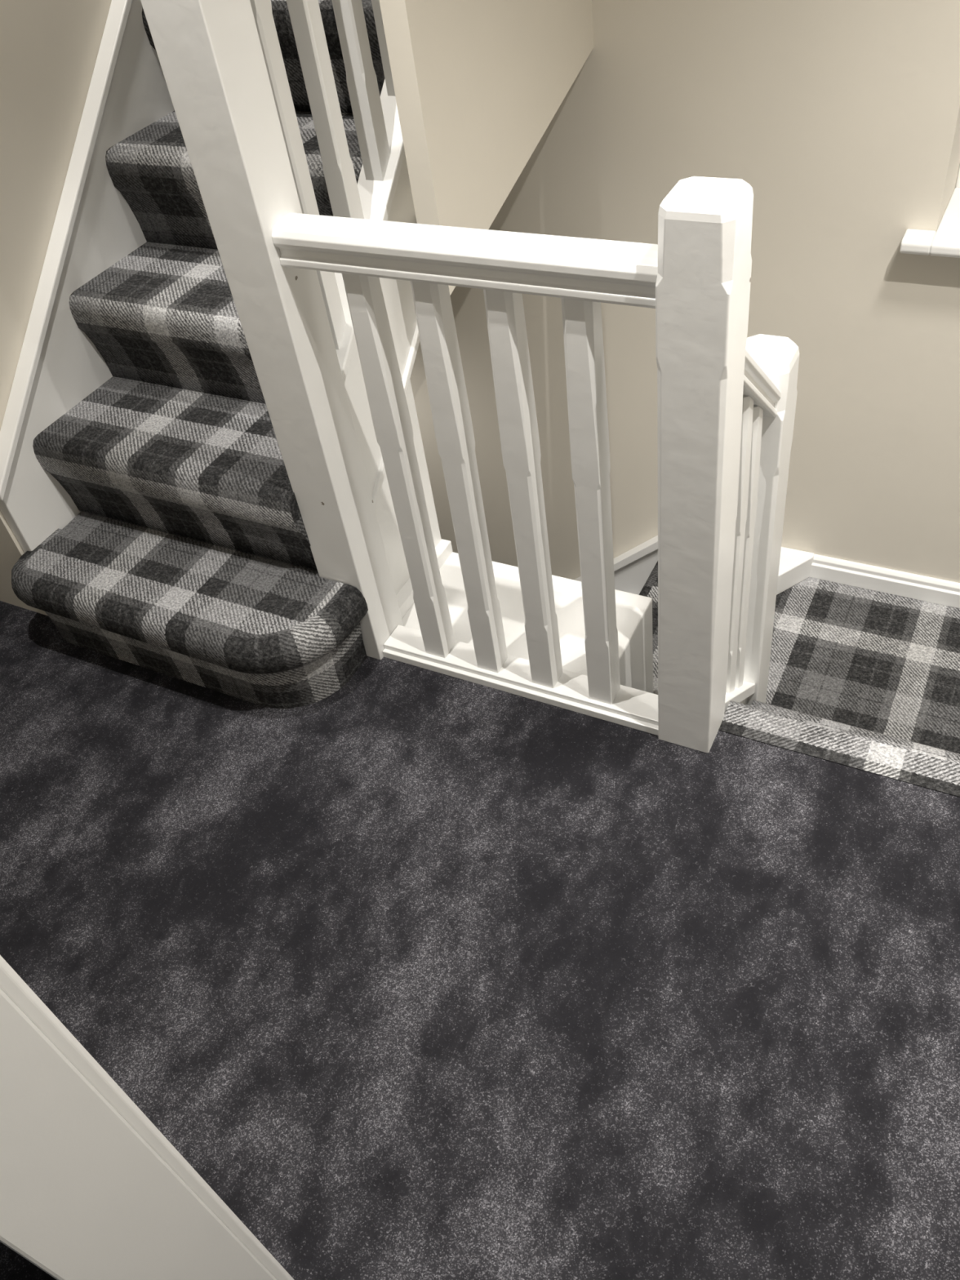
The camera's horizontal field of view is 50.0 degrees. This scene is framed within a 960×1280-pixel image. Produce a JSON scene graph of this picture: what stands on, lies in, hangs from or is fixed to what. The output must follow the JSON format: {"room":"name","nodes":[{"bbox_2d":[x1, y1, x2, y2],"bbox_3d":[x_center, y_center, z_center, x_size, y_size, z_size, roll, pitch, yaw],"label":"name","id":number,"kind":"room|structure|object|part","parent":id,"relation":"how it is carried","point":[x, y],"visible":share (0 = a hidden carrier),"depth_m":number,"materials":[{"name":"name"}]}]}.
{"room":"stair landing","nodes":[
{"label":"stair landing","id":0,"kind":"room"},
{"bbox_2d":[0,0,111,615],"bbox_3d":[-1.348,-2.462,2.127,1.708,3.770,2.639,15,49,24],"label":"wall","id":1,"kind":"structure","parent":0,"point":[49,49],"depth_m":1.99,"materials":[{"name":"paint"}]},
{"bbox_2d":[0,600,959,1279],"bbox_3d":[-1.158,0.956,1.445,4.205,0.174,3.190,15,49,24],"label":"floor","id":2,"kind":"structure","parent":0,"point":[424,974],"depth_m":1.57,"materials":[{"name":"grey carpet"}]},
{"bbox_2d":[0,0,419,708],"bbox_3d":[-0.211,-1.702,1.986,0.777,2.605,2.655,15,49,24],"label":"staircase","id":3,"kind":"structure","parent":2,"relation":"on","point":[147,495],"depth_m":2.05,"materials":[{"name":"carpet"}]},
{"bbox_2d":[249,0,395,350],"bbox_3d":[0.044,-2.200,1.455,0.068,2.786,2.253,15,49,24],"label":"balustrade","id":4,"kind":"object","parent":3,"relation":"on","point":[305,16],"visible":0.54,"depth_m":1.63,"materials":[{"name":"white paint"}]},
{"bbox_2d":[140,0,753,753],"bbox_3d":[-0.065,-0.744,1.188,0.776,2.320,0.097,15,49,24],"label":"balustrade","id":5,"kind":"object","parent":2,"relation":"on","point":[696,278],"visible":0.98,"depth_m":1.51,"materials":[{"name":"paint"}]},
{"bbox_3d":[-0.366,-0.824,1.324,0.097,2.320,0.097,15,49,24],"label":"newel post","id":6,"kind":"part","parent":5,"relation":"part of","materials":[{"name":"paint"}]},
{"bbox_3d":[-0.024,-0.524,1.402,0.588,0.062,0.068,15,49,24],"label":"handrail","id":7,"kind":"part","parent":5,"relation":"part of","materials":[{"name":"white paint"}]},
{"bbox_3d":[0.080,0.068,1.983,0.586,0.029,0.078,15,49,24],"label":"rail","id":8,"kind":"part","parent":5,"relation":"part of","materials":[{"name":"white paint"}]},
{"bbox_3d":[0.322,-0.181,1.525,0.093,0.957,0.093,15,49,24],"label":"newel post","id":9,"kind":"part","parent":5,"relation":"part of","materials":[{"name":"paint"}]},
{"bbox_2d":[639,560,959,796],"bbox_3d":[0.502,0.364,2.789,2.620,1.620,0.928,15,49,24],"label":"staircase","id":10,"kind":"structure","parent":2,"relation":"attached to","point":[864,679],"depth_m":2.42,"materials":[{"name":"carpet"}]},
{"bbox_2d":[401,551,653,693],"bbox_3d":[0.148,0.429,2.561,0.481,1.306,0.334,15,49,24],"label":"trim","id":11,"kind":"structure","parent":10,"relation":"attached to","point":[633,611],"depth_m":2.12,"materials":[{"name":"white paint"}]},
{"bbox_2d":[724,333,799,714],"bbox_3d":[0.479,0.000,1.980,0.093,1.480,0.348,15,49,24],"label":"balustrade","id":12,"kind":"object","parent":10,"relation":"on","point":[770,392],"visible":0.41,"depth_m":1.79,"materials":[{"name":"paint"}]},
{"bbox_3d":[0.388,-0.391,1.535,0.068,0.286,0.255,15,49,24],"label":"handrail","id":13,"kind":"part","parent":12,"relation":"part of","materials":[{"name":"white paint"}]},
{"bbox_2d":[379,0,593,295],"bbox_3d":[0.188,-2.449,1.380,0.116,3.135,2.175,15,49,24],"label":"wall","id":14,"kind":"structure","parent":0,"point":[478,84],"depth_m":1.73,"materials":[{"name":"paint"}]},
{"bbox_2d":[375,379,453,618],"bbox_3d":[-0.172,-0.304,2.046,0.046,0.530,0.261,15,49,24],"label":"trim","id":15,"kind":"structure","parent":14,"relation":"attached to","point":[384,510],"depth_m":2.13,"materials":[{"name":"white paint"}]},
{"bbox_2d":[409,0,959,582],"bbox_3d":[0.425,-0.672,2.718,3.190,4.901,0.261,15,49,24],"label":"wall","id":16,"kind":"structure","parent":0,"point":[841,118],"depth_m":2.18,"materials":[{"name":"paint"}]},
{"bbox_2d":[573,535,657,595],"bbox_3d":[-0.134,0.111,3.756,1.740,1.742,0.041,15,49,24],"label":"baseboard","id":17,"kind":"structure","parent":16,"relation":"attached to","point":[633,568],"depth_m":2.95,"materials":[{"name":"white paint"}]},
{"bbox_2d":[776,546,814,595],"bbox_3d":[0.802,-0.175,2.673,0.099,0.068,0.116,15,49,24],"label":"baseboard","id":18,"kind":"structure","parent":16,"relation":"attached to","point":[795,565],"depth_m":2.66,"materials":[{"name":"white paint"}]},
{"bbox_2d":[809,554,959,608],"bbox_3d":[1.178,-0.111,2.543,1.450,0.065,0.020,15,49,24],"label":"baseboard","id":19,"kind":"structure","parent":16,"relation":"attached to","point":[918,587],"depth_m":2.60,"materials":[{"name":"white paint"}]},
{"bbox_2d":[899,187,959,257],"bbox_3d":[1.237,-0.759,1.925,0.809,0.029,0.265,15,49,24],"label":"trim","id":20,"kind":"structure","parent":16,"relation":"attached to","point":[945,242],"depth_m":2.00,"materials":[{"name":"white paint"}]},
{"bbox_2d":[955,164,959,187],"bbox_3d":[1.246,-1.315,1.546,0.754,1.320,0.029,15,49,24],"label":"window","id":21,"kind":"structure","parent":16,"relation":"in","point":[957,182],"depth_m":2.12,"materials":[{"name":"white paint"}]},
{"bbox_3d":[-1.165,-0.200,0.747,4.205,2.436,0.103,15,49,24],"label":"wall","id":22,"kind":"structure","parent":0,"visible":0},
{"bbox_2d":[0,988,276,1279],"bbox_3d":[-0.365,0.153,0.536,0.017,2.030,0.111,15,49,24],"label":"trim","id":23,"kind":"structure","parent":22,"relation":"attached to","point":[83,1196],"depth_m":0.80,"materials":[{"name":"white paint"}]},
{"bbox_2d":[0,955,293,1279],"bbox_3d":[-0.370,0.074,0.565,0.081,2.102,0.024,15,49,24],"label":"trim","id":24,"kind":"structure","parent":22,"relation":"attached to","point":[11,983],"depth_m":0.83,"materials":[{"name":"white paint"}]}
]}

